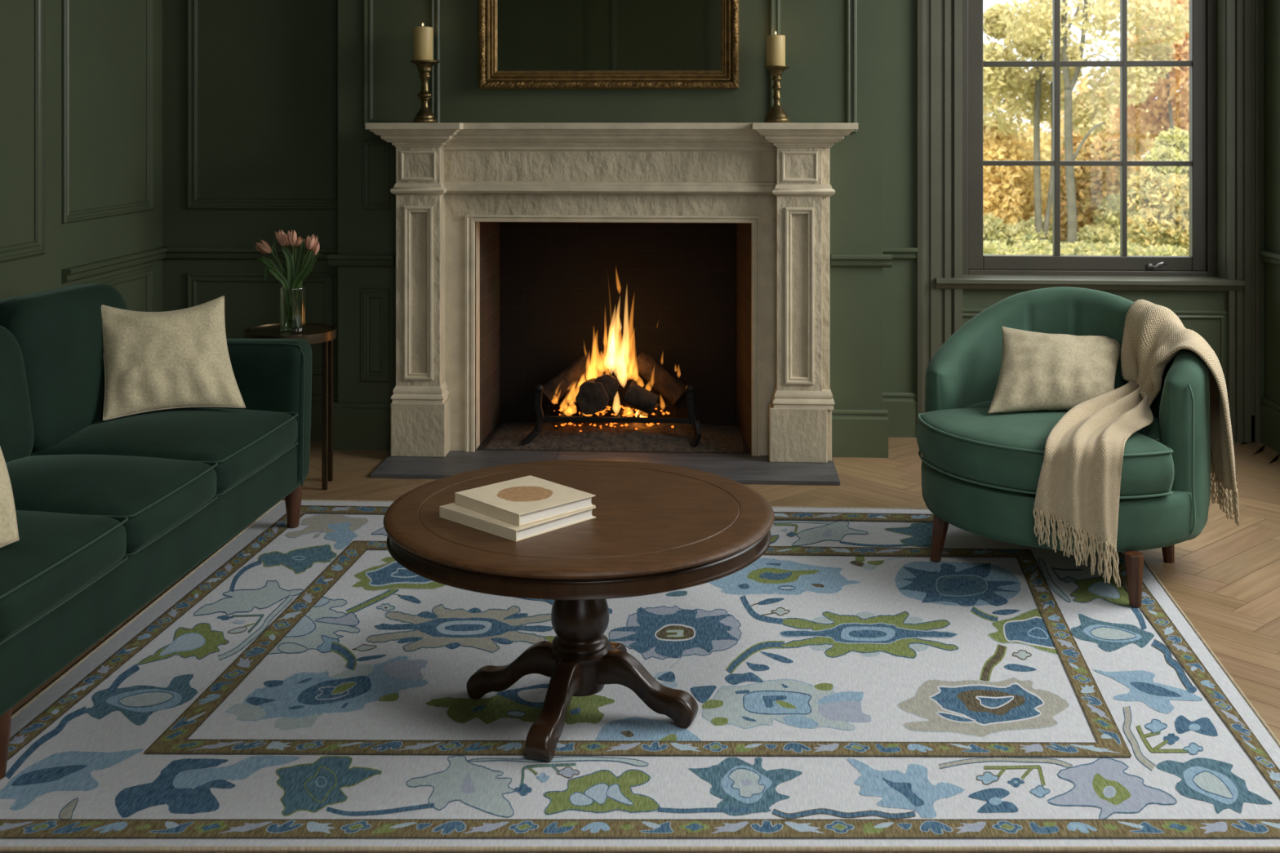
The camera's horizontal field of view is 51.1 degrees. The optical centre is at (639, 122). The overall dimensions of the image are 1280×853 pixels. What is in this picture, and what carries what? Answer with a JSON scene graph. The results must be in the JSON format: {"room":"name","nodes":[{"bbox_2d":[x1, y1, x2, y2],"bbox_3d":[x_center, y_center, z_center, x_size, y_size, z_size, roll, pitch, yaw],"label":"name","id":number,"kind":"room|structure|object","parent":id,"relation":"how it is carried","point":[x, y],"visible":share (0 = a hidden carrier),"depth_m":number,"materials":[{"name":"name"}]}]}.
{"room":"living room","nodes":[
{"label":"living room","id":0,"kind":"room"},
{"bbox_2d":[0,0,162,311],"bbox_3d":[-2.338,-0.115,2.144,0.150,2.970,8.000,0,0,3],"label":"wall","id":1,"kind":"structure","parent":0,"point":[108,37],"depth_m":5.04,"materials":[{"name":"green paint"}]},
{"bbox_2d":[0,0,45,262],"bbox_3d":[-2.128,-0.394,4.211,0.020,1.712,1.000,0,0,3],"label":"trim","id":2,"kind":"structure","parent":1,"relation":"attached to","point":[37,247],"depth_m":4.67,"materials":[{"name":"green paint"}]},
{"bbox_2d":[61,0,153,223],"bbox_3d":[-2.069,-0.442,5.232,0.016,1.615,0.757,0,0,3],"label":"trim","id":3,"kind":"structure","parent":1,"relation":"attached to","point":[67,216],"depth_m":5.14,"materials":[{"name":"green paint"}]},
{"bbox_2d":[73,266,153,311],"bbox_3d":[-2.069,0.835,5.232,0.016,0.470,0.757,0,0,3],"label":"trim","id":4,"kind":"structure","parent":1,"relation":"attached to","point":[148,272],"depth_m":5.47,"materials":[{"name":"green paint"}]},
{"bbox_2d":[61,246,168,284],"bbox_3d":[-2.055,0.558,5.293,0.036,0.054,0.880,0,0,3],"label":"trim","id":5,"kind":"structure","parent":1,"relation":"attached to","point":[100,267],"depth_m":5.20,"materials":[{"name":"green paint"}]},
{"bbox_2d":[162,0,337,395],"bbox_3d":[-1.631,-0.115,5.783,0.825,2.970,0.150,0,0,3],"label":"wall","id":6,"kind":"structure","parent":0,"point":[265,67],"depth_m":5.71,"materials":[{"name":"green paint"}]},
{"bbox_2d":[161,246,337,260],"bbox_3d":[-1.646,0.558,5.691,0.805,0.054,0.036,0,0,3],"label":"trim","id":7,"kind":"structure","parent":6,"relation":"attached to","point":[173,252],"depth_m":5.69,"materials":[{"name":"green paint"}]},
{"bbox_2d":[186,271,333,374],"bbox_3d":[-1.620,0.854,5.699,0.634,0.432,0.016,0,0,3],"label":"trim","id":8,"kind":"structure","parent":6,"relation":"attached to","point":[193,277],"depth_m":5.70,"materials":[{"name":"green paint"}]},
{"bbox_2d":[186,0,337,209],"bbox_3d":[-1.598,-0.441,5.697,0.679,1.618,0.018,0,0,3],"label":"trim","id":9,"kind":"structure","parent":6,"relation":"attached to","point":[193,202],"depth_m":5.71,"materials":[{"name":"green paint"}]},
{"bbox_2d":[310,395,337,441],"bbox_3d":[-1.646,1.255,5.698,0.805,0.190,0.022,0,0,3],"label":"baseboard","id":10,"kind":"structure","parent":6,"relation":"attached to","point":[316,402],"depth_m":5.67,"materials":[{"name":"green paint"}]},
{"bbox_2d":[337,0,882,409],"bbox_3d":[-0.121,-0.115,5.707,2.238,2.970,0.460,0,0,3],"label":"wall","id":11,"kind":"structure","parent":0,"point":[813,89],"depth_m":5.47,"materials":[{"name":"green paint"}]},
{"bbox_2d":[327,253,395,266],"bbox_3d":[-1.150,0.570,5.521,0.274,0.054,0.036,0,0,3],"label":"trim","id":12,"kind":"structure","parent":11,"relation":"attached to","point":[334,260],"depth_m":5.51,"materials":[{"name":"green paint"}]},
{"bbox_2d":[360,288,389,382],"bbox_3d":[-1.096,0.877,5.528,0.121,0.385,0.016,0,0,3],"label":"trim","id":13,"kind":"structure","parent":11,"relation":"attached to","point":[366,294],"depth_m":5.52,"materials":[{"name":"green paint"}]},
{"bbox_2d":[362,139,389,209],"bbox_3d":[-1.093,0.214,5.531,0.114,0.288,0.010,0,0,3],"label":"trim","id":14,"kind":"structure","parent":11,"relation":"attached to","point":[366,206],"depth_m":5.53,"materials":[{"name":"green paint"}]},
{"bbox_2d":[363,0,439,127],"bbox_3d":[-0.985,-0.625,5.521,0.321,1.290,0.016,0,0,3],"label":"trim","id":15,"kind":"structure","parent":11,"relation":"attached to","point":[367,4],"depth_m":5.52,"materials":[{"name":"green paint"}]},
{"bbox_2d":[479,0,738,88],"bbox_3d":[-0.129,-0.649,5.444,1.061,1.020,0.067,0,0,3],"label":"gilt mirror","id":16,"kind":"object","parent":11,"relation":"attached to","point":[524,44],"visible":1,"depth_m":5.45,"materials":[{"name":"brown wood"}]},
{"bbox_2d":[497,0,720,71],"bbox_3d":[-0.128,-0.649,5.458,0.921,0.880,0.006,0,0,3],"label":"mirror glass","id":17,"kind":"object","parent":16,"relation":"attached to","point":[533,35],"depth_m":5.46,"materials":[{"name":"green mirror"}]},
{"bbox_2d":[333,402,888,457],"bbox_3d":[-0.136,1.255,5.467,2.278,0.190,0.022,0,0,3],"label":"baseboard","id":18,"kind":"structure","parent":11,"relation":"attached to","point":[855,433],"depth_m":5.51,"materials":[{"name":"green paint"}]},
{"bbox_2d":[769,0,857,133],"bbox_3d":[0.701,-0.615,5.419,0.351,1.310,0.018,0,0,3],"label":"trim","id":19,"kind":"structure","parent":11,"relation":"attached to","point":[775,5],"depth_m":5.41,"materials":[{"name":"green paint"}]},
{"bbox_2d":[830,253,892,267],"bbox_3d":[0.893,0.558,5.398,0.244,0.054,0.036,0,0,3],"label":"trim","id":20,"kind":"structure","parent":11,"relation":"attached to","point":[861,260],"depth_m":5.39,"materials":[{"name":"green paint"}]},
{"bbox_2d":[0,437,1279,852],"bbox_3d":[0.083,1.351,2.099,4.887,0.002,8.200,0,0,3],"label":"floor","id":21,"kind":"structure","parent":0,"point":[1225,580],"depth_m":4.17,"materials":[{"name":"brown wood"}]},
{"bbox_2d":[0,283,311,779],"bbox_3d":[-1.597,0.928,3.545,0.846,0.844,1.989,0,0,6],"label":"sofa","id":22,"kind":"object","parent":21,"relation":"on","point":[112,513],"visible":0.92,"depth_m":3.64,"materials":[{"name":"green fabric"}]},
{"bbox_2d":[0,446,19,547],"bbox_3d":[-1.563,0.714,2.765,0.496,0.412,0.248,0,0,-37],"label":"throw pillow","id":23,"kind":"object","parent":22,"relation":"on","point":[9,534],"visible":1,"depth_m":2.86,"materials":[{"name":"beige fabric"}]},
{"bbox_2d":[0,324,34,462],"bbox_3d":[-1.802,0.756,3.533,0.210,0.417,0.546,0,0,6],"label":"cushion","id":24,"kind":"object","parent":22,"relation":"on","point":[16,341],"depth_m":3.67,"materials":[{"name":"green fabric"}]},
{"bbox_2d":[0,510,125,640],"bbox_3d":[-1.562,0.972,2.963,0.662,0.163,0.577,0,0,6],"label":"seat cushion","id":25,"kind":"object","parent":22,"relation":"on","point":[59,557],"depth_m":2.93,"materials":[{"name":"green fabric"}]},
{"bbox_2d":[0,283,128,452],"bbox_3d":[-1.749,0.738,4.108,0.214,0.454,0.661,0,0,6],"label":"cushion","id":26,"kind":"object","parent":22,"relation":"on","point":[58,333],"depth_m":3.92,"materials":[{"name":"green fabric"}]},
{"bbox_2d":[5,454,216,554],"bbox_3d":[-1.508,0.972,3.504,0.662,0.163,0.529,0,0,6],"label":"seat cushion","id":27,"kind":"object","parent":22,"relation":"on","point":[158,496],"depth_m":3.41,"materials":[{"name":"green fabric"}]},
{"bbox_2d":[30,407,297,494],"bbox_3d":[-1.452,0.972,4.079,0.662,0.163,0.644,0,0,6],"label":"seat cushion","id":28,"kind":"object","parent":22,"relation":"on","point":[244,444],"depth_m":3.93,"materials":[{"name":"green fabric"}]},
{"bbox_2d":[101,295,245,420],"bbox_3d":[-1.482,0.729,4.203,0.426,0.336,0.236,0,0,-30],"label":"throw pillow","id":29,"kind":"object","parent":22,"relation":"on","point":[180,358],"visible":0.97,"depth_m":4.15,"materials":[{"name":"beige fabric"}]},
{"bbox_2d":[243,322,336,490],"bbox_3d":[-1.295,1.057,4.957,0.334,0.586,0.334,0,0,3],"label":"side table","id":30,"kind":"object","parent":21,"relation":"on","point":[311,332],"visible":0.78,"depth_m":4.92,"materials":[{"name":"wood"}]},
{"bbox_3d":[-1.275,0.685,4.915,0.095,0.168,0.095,0,0,3],"label":"glass vase","id":31,"kind":"object","parent":30,"relation":"on","visible":0},
{"bbox_2d":[250,239,299,326],"bbox_3d":[-1.343,0.590,4.913,0.175,0.324,0.042,0,0,3],"label":"tulip","id":32,"kind":"object","parent":31,"relation":"in","point":[264,246],"visible":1,"depth_m":4.91,"materials":[{"name":"pink plant"}]},
{"bbox_2d":[256,239,271,253],"bbox_3d":[-1.381,0.455,4.918,0.055,0.054,0.035,0,0,3],"label":"flower","id":33,"kind":"object","parent":32,"relation":"on","point":[264,246],"depth_m":4.91,"materials":[{"name":"pink plant"}]},
{"bbox_2d":[253,242,298,328],"bbox_3d":[-1.345,0.597,4.911,0.188,0.310,0.068,0,0,20],"label":"tulip","id":34,"kind":"object","parent":31,"relation":"in","point":[271,269],"visible":0.88,"depth_m":4.88,"materials":[{"name":"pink plant"}]},
{"bbox_2d":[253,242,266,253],"bbox_3d":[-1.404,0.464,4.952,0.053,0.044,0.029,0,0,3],"label":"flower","id":35,"kind":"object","parent":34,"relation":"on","point":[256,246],"depth_m":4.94,"materials":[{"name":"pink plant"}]},
{"bbox_2d":[271,229,294,327],"bbox_3d":[-1.314,0.571,4.914,0.098,0.361,0.048,0,0,3],"label":"tulip","id":36,"kind":"object","parent":31,"relation":"in","point":[281,237],"visible":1,"depth_m":4.91,"materials":[{"name":"pink plant"}]},
{"bbox_2d":[275,229,286,245],"bbox_3d":[-1.318,0.422,4.908,0.038,0.062,0.036,0,0,3],"label":"flower","id":37,"kind":"object","parent":36,"relation":"on","point":[281,237],"depth_m":4.90,"materials":[{"name":"pink plant"}]},
{"bbox_2d":[268,232,297,317],"bbox_3d":[-1.318,0.579,4.947,0.109,0.344,0.030,0,0,13],"label":"tulip","id":38,"kind":"object","parent":31,"relation":"in","point":[282,263],"visible":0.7,"depth_m":4.95,"materials":[{"name":"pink plant"}]},
{"bbox_2d":[284,232,289,245],"bbox_3d":[-1.304,0.431,4.944,0.028,0.048,0.030,0,0,3],"label":"flower","id":39,"kind":"object","parent":38,"relation":"on","point":[287,243],"depth_m":4.94,"materials":[{"name":"pink plant"}]},
{"bbox_2d":[281,229,297,327],"bbox_3d":[-1.281,0.571,4.894,0.042,0.361,0.050,0,0,-45],"label":"tulip","id":40,"kind":"object","parent":31,"relation":"in","point":[292,237],"visible":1,"depth_m":4.89,"materials":[{"name":"pink plant"}]},
{"bbox_2d":[287,229,297,246],"bbox_3d":[-1.272,0.421,4.891,0.034,0.061,0.033,0,0,3],"label":"flower","id":41,"kind":"object","parent":40,"relation":"on","point":[292,237],"depth_m":4.88,"materials":[{"name":"pink plant"}]},
{"bbox_2d":[289,235,305,326],"bbox_3d":[-1.262,0.585,4.934,0.056,0.333,0.027,0,0,3],"label":"tulip","id":42,"kind":"object","parent":31,"relation":"in","point":[300,242],"visible":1,"depth_m":4.93,"materials":[{"name":"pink plant"}]},
{"bbox_2d":[294,235,305,247],"bbox_3d":[-1.255,0.438,4.934,0.038,0.040,0.026,0,0,3],"label":"flower","id":43,"kind":"object","parent":42,"relation":"on","point":[300,242],"depth_m":4.93,"materials":[{"name":"pink plant"}]},
{"bbox_2d":[288,235,314,327],"bbox_3d":[-1.244,0.580,4.893,0.120,0.343,0.034,0,0,19],"label":"tulip","id":44,"kind":"object","parent":31,"relation":"in","point":[309,241],"visible":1,"depth_m":4.89,"materials":[{"name":"pink plant"}]},
{"bbox_2d":[305,235,314,249],"bbox_3d":[-1.204,0.436,4.880,0.034,0.055,0.033,0,0,3],"label":"flower","id":45,"kind":"object","parent":44,"relation":"on","point":[309,241],"depth_m":4.87,"materials":[{"name":"pink plant"}]},
{"bbox_2d":[286,234,318,328],"bbox_3d":[-1.245,0.581,4.933,0.112,0.342,0.037,0,0,-15],"label":"tulip","id":46,"kind":"object","parent":31,"relation":"in","point":[316,239],"visible":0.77,"depth_m":4.94,"materials":[{"name":"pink plant"}]},
{"bbox_2d":[311,234,318,249],"bbox_3d":[-1.204,0.439,4.939,0.030,0.058,0.027,0,0,3],"label":"flower","id":47,"kind":"object","parent":46,"relation":"on","point":[316,239],"depth_m":4.94,"materials":[{"name":"pink plant"}]},
{"bbox_2d":[285,241,322,326],"bbox_3d":[-1.232,0.592,4.912,0.146,0.319,0.030,0,0,3],"label":"tulip","id":48,"kind":"object","parent":31,"relation":"in","point":[315,248],"visible":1,"depth_m":4.90,"materials":[{"name":"pink plant"}]},
{"bbox_2d":[311,241,319,256],"bbox_3d":[-1.190,0.461,4.908,0.030,0.056,0.027,0,0,3],"label":"flower","id":49,"kind":"object","parent":48,"relation":"on","point":[316,247],"depth_m":4.90,"materials":[{"name":"pink plant"}]},
{"bbox_2d":[370,449,839,485],"bbox_3d":[-0.112,1.342,5.488,1.772,0.016,0.917,0,0,3],"label":"hearth slab","id":50,"kind":"object","parent":21,"relation":"on","point":[743,468],"visible":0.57,"depth_m":5.22,"materials":[{"name":"grey stone"}]},
{"bbox_2d":[364,122,857,462],"bbox_3d":[-0.099,0.667,5.577,1.926,1.334,0.738,0,0,3],"label":"fireplace surround","id":51,"kind":"object","parent":50,"relation":"on","point":[523,250],"visible":1,"depth_m":5.40,"materials":[{"name":"stone"}]},
{"bbox_2d":[410,59,439,123],"bbox_3d":[-0.867,-0.126,5.397,0.117,0.252,0.117,0,0,44],"label":"candlestick","id":52,"kind":"object","parent":51,"relation":"on","point":[424,114],"visible":1,"depth_m":5.37,"materials":[{"name":"gold metal"}]},
{"bbox_2d":[412,25,432,60],"bbox_3d":[-0.876,-0.329,5.397,0.081,0.155,0.081,0,0,3],"label":"pillar candle","id":53,"kind":"object","parent":52,"relation":"on","point":[422,36],"visible":0.97,"depth_m":5.36,"materials":[{"name":"beige wax"}]},
{"bbox_2d":[364,122,857,146],"bbox_3d":[-0.113,0.048,5.342,1.926,0.096,0.268,0,0,3],"label":"mantel shelf","id":54,"kind":"object","parent":51,"relation":"attached to","point":[420,134],"depth_m":5.30,"materials":[{"name":"stone"}]},
{"bbox_2d":[484,421,743,453],"bbox_3d":[-0.095,1.304,5.676,1.060,0.060,0.480,0,0,3],"label":"floor","id":55,"kind":"structure","parent":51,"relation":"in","point":[662,437],"depth_m":5.53,"materials":[{"name":"grey stone"}]},
{"bbox_2d":[542,351,598,405],"bbox_3d":[-0.309,1.102,5.771,0.257,0.228,0.102,0,0,-23],"label":"log","id":56,"kind":"object","parent":55,"relation":"on","point":[554,389],"visible":0.96,"depth_m":5.73,"materials":[{"name":"brown wood"}]},
{"bbox_2d":[575,375,608,414],"bbox_3d":[-0.192,1.145,5.667,0.140,0.137,0.238,0,0,3],"label":"log","id":57,"kind":"object","parent":55,"relation":"on","point":[592,397],"visible":0.73,"depth_m":5.55,"materials":[{"name":"brown wood"}]},
{"bbox_2d":[594,373,618,399],"bbox_3d":[-0.143,1.117,5.669,0.119,0.130,0.198,0,0,3],"label":"log","id":58,"kind":"object","parent":57,"relation":"on","point":[609,382],"visible":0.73,"depth_m":5.58,"materials":[{"name":"brown wood"}]},
{"bbox_2d":[521,383,701,447],"bbox_3d":[-0.109,1.202,5.645,0.741,0.256,0.363,0,0,3],"label":"grate","id":59,"kind":"object","parent":55,"relation":"on","point":[539,388],"visible":0.86,"depth_m":5.51,"materials":[{"name":"black metal"}]},
{"bbox_2d":[554,404,674,431],"bbox_3d":[-0.116,1.250,5.668,0.525,0.123,0.192,0,0,3],"label":"embers","id":60,"kind":"object","parent":55,"relation":"on","point":[561,410],"visible":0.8,"depth_m":5.64},
{"bbox_2d":[622,381,658,414],"bbox_3d":[0.003,1.146,5.568,0.152,0.136,0.099,0,0,3],"label":"log","id":61,"kind":"object","parent":55,"relation":"on","point":[637,397],"visible":1,"depth_m":5.53,"materials":[{"name":"brown wood"}]},
{"bbox_2d":[631,351,686,406],"bbox_3d":[0.086,1.099,5.743,0.262,0.226,0.102,0,0,24],"label":"log","id":62,"kind":"object","parent":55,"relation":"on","point":[672,388],"visible":0.96,"depth_m":5.71,"materials":[{"name":"brown wood"}]},
{"bbox_2d":[764,65,790,122],"bbox_3d":[0.543,-0.113,5.312,0.103,0.226,0.103,0,0,26],"label":"candlestick","id":63,"kind":"object","parent":51,"relation":"on","point":[776,113],"visible":1,"depth_m":5.29,"materials":[{"name":"gold metal"}]},
{"bbox_2d":[766,33,785,66],"bbox_3d":[0.539,-0.296,5.312,0.075,0.142,0.075,0,0,3],"label":"pillar candle","id":64,"kind":"object","parent":63,"relation":"on","point":[775,44],"visible":0.92,"depth_m":5.28,"materials":[{"name":"beige wax"}]},
{"bbox_2d":[0,499,1279,852],"bbox_3d":[0.075,1.345,3.550,3.011,0.010,2.338,0,0,3],"label":"patterned rug","id":65,"kind":"object","parent":21,"relation":"on","point":[302,688],"visible":0.84,"depth_m":3.03,"materials":[{"name":"multicoloured carpet"}]},
{"bbox_2d":[382,459,774,761],"bbox_3d":[-0.137,1.110,3.064,0.886,0.462,0.886,0,0,-40],"label":"coffee table","id":66,"kind":"object","parent":65,"relation":"on","point":[656,528],"visible":0.96,"depth_m":2.92,"materials":[{"name":"brown wood"}]},
{"bbox_2d":[439,502,595,542],"bbox_3d":[-0.273,0.867,2.980,0.258,0.024,0.237,0,0,43],"label":"book","id":67,"kind":"object","parent":66,"relation":"on","point":[452,512],"visible":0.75,"depth_m":2.89,"materials":[{"name":"beige paper"}]},
{"bbox_2d":[454,475,595,526],"bbox_3d":[-0.257,0.842,2.989,0.216,0.026,0.232,0,0,-43],"label":"book","id":68,"kind":"object","parent":67,"relation":"on","point":[527,500],"visible":1,"depth_m":2.95,"materials":[{"name":"beige paper"}]},
{"bbox_2d":[915,286,1210,607],"bbox_3d":[1.300,0.951,4.145,0.869,0.797,0.877,0,0,3],"label":"armchair","id":69,"kind":"object","parent":65,"relation":"on","point":[981,469],"visible":0.66,"depth_m":3.91,"materials":[{"name":"green fabric"}]},
{"bbox_2d":[915,400,1174,496],"bbox_3d":[1.248,0.973,4.103,0.770,0.162,0.770,0,0,3],"label":"seat cushion","id":70,"kind":"object","parent":69,"relation":"on","point":[961,444],"depth_m":3.88,"materials":[{"name":"green fabric"}]},
{"bbox_2d":[987,326,1120,413],"bbox_3d":[1.338,0.779,4.243,0.589,0.232,0.276,0,0,-8],"label":"lumbar pillow","id":71,"kind":"object","parent":69,"relation":"on","point":[1039,371],"visible":0.82,"depth_m":4.18,"materials":[{"name":"fabric"}]},
{"bbox_2d":[1032,299,1239,587],"bbox_3d":[1.519,0.926,3.951,0.401,0.702,0.894,0,0,38],"label":"throw blanket","id":72,"kind":"object","parent":69,"relation":"on","point":[1079,484],"visible":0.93,"depth_m":3.85,"materials":[{"name":"beige fabric"}]},
{"bbox_2d":[882,0,1263,396],"bbox_3d":[1.896,-0.115,5.827,1.814,2.970,0.220,0,0,3],"label":"wall","id":73,"kind":"structure","parent":0,"point":[899,16],"depth_m":5.76,"materials":[{"name":"green paint"}]},
{"bbox_2d":[882,247,917,259],"bbox_3d":[1.096,0.563,5.747,0.187,0.054,0.036,0,0,3],"label":"trim","id":74,"kind":"structure","parent":73,"relation":"attached to","point":[898,253],"depth_m":5.74,"materials":[{"name":"green paint"}]},
{"bbox_2d":[882,391,1254,442],"bbox_3d":[1.823,1.255,5.710,1.644,0.190,0.022,0,0,3],"label":"baseboard","id":75,"kind":"structure","parent":73,"relation":"attached to","point":[902,406],"depth_m":5.74,"materials":[{"name":"green paint"}]},
{"bbox_2d":[916,0,1261,443],"bbox_3d":[1.910,-0.030,5.787,1.434,2.760,0.267,0,0,3],"label":"window","id":76,"kind":"structure","parent":73,"relation":"in","point":[1224,62],"depth_m":5.73,"materials":[{"name":"grey paint"}]},
{"bbox_2d":[962,308,1227,386],"bbox_3d":[1.910,0.957,5.709,1.183,0.319,0.014,0,0,3],"label":"trim","id":77,"kind":"structure","parent":73,"relation":"attached to","point":[1184,314],"depth_m":5.67,"materials":[{"name":"green paint"}]},
{"bbox_2d":[1263,0,1279,404],"bbox_3d":[2.516,-0.115,1.853,0.200,2.970,8.000,0,0,3],"label":"wall","id":78,"kind":"structure","parent":0,"point":[1271,7],"depth_m":5.59,"materials":[{"name":"green paint"}]},
{"bbox_2d":[1257,248,1279,266],"bbox_3d":[2.617,0.563,5.513,0.036,0.054,0.320,0,0,3],"label":"trim","id":79,"kind":"structure","parent":78,"relation":"attached to","point":[1267,256],"depth_m":5.55,"materials":[{"name":"green paint"}]},
{"bbox_2d":[1261,396,1279,453],"bbox_3d":[2.402,1.255,1.819,0.022,0.190,7.720,0,0,3],"label":"baseboard","id":80,"kind":"structure","parent":78,"relation":"attached to","point":[1270,410],"depth_m":5.55,"materials":[{"name":"green paint"}]},
{"label":"outside","id":81,"kind":"structure","parent":0,"visible":0},
{"bbox_2d":[982,158,1140,254],"bbox_3d":[17.261,1.770,37.182,90.000,0.001,63.700,0,0,3],"label":"ground","id":82,"kind":"structure","parent":81,"point":[1063,241],"depth_m":19.73,"materials":[{"name":"green plant"}]},
{"bbox_2d":[982,115,1052,228],"bbox_3d":[4.394,0.893,19.453,3.310,2.105,1.794,0,0,14],"label":"tree","id":83,"kind":"object","parent":82,"relation":"on","point":[1009,189],"visible":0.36,"depth_m":18.85,"materials":[{"name":"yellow plant"}]},
{"bbox_2d":[982,0,1064,244],"bbox_3d":[5.214,-0.147,18.442,1.340,3.942,1.302,0,0,19],"label":"tree","id":84,"kind":"object","parent":82,"relation":"on","point":[1035,93],"visible":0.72,"depth_m":18.20,"materials":[{"name":"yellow plant"}]},
{"bbox_2d":[982,69,1084,204],"bbox_3d":[6.373,0.152,28.619,7.294,4.293,6.526,0,0,3],"label":"tree","id":85,"kind":"object","parent":82,"relation":"on","point":[1046,138],"visible":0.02,"depth_m":28.14,"materials":[{"name":"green plant"}]},
{"bbox_2d":[982,192,1141,253],"bbox_3d":[5.794,1.391,18.335,2.589,0.870,0.903,0,0,-14],"label":"leafy shrub","id":86,"kind":"object","parent":82,"relation":"on","point":[993,228],"visible":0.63,"depth_m":18.18,"materials":[{"name":"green plant"}]},
{"bbox_2d":[982,238,1189,255],"bbox_3d":[5.330,1.456,15.301,3.329,0.705,6.313,0,0,14],"label":"meadow grass","id":87,"kind":"structure","parent":82,"relation":"on","point":[1044,247],"depth_m":13.34,"materials":[{"name":"green plant"}]},
{"bbox_2d":[1127,168,1189,255],"bbox_3d":[5.730,0.967,14.444,1.016,0.942,0.858,0,0,3],"label":"bush","id":88,"kind":"object","parent":87,"relation":"on","point":[1160,211],"visible":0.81,"depth_m":14.29,"materials":[{"name":"green plant"}]},
{"bbox_2d":[997,0,1189,255],"bbox_3d":[5.911,-0.153,17.150,2.513,3.794,1.362,0,0,-13],"label":"forked tree","id":89,"kind":"object","parent":82,"relation":"on","point":[1104,11],"visible":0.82,"depth_m":17.13,"materials":[{"name":"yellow plant"}]},
{"bbox_2d":[1040,118,1152,240],"bbox_3d":[6.878,0.903,20.109,1.717,2.144,1.261,0,0,3],"label":"tree","id":90,"kind":"object","parent":82,"relation":"on","point":[1105,146],"visible":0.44,"depth_m":19.96,"materials":[{"name":"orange plant"}]},
{"bbox_2d":[1049,67,1189,186],"bbox_3d":[12.965,0.220,28.537,8.731,4.197,6.160,0,0,-5],"label":"tree","id":91,"kind":"object","parent":82,"relation":"on","point":[1082,88],"visible":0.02,"depth_m":28.75,"materials":[{"name":"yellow plant"}]},
{"bbox_2d":[1108,0,1189,142],"bbox_3d":[7.273,-0.258,18.632,1.340,3.687,1.540,0,0,3],"label":"tree","id":92,"kind":"object","parent":82,"relation":"on","point":[1167,111],"visible":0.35,"depth_m":18.34,"materials":[{"name":"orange plant"}]},
{"bbox_2d":[1141,125,1189,256],"bbox_3d":[6.133,0.914,15.362,0.795,1.763,0.837,0,0,3],"label":"bush","id":93,"kind":"object","parent":82,"relation":"on","point":[1171,144],"visible":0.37,"depth_m":15.18,"materials":[{"name":"green plant"}]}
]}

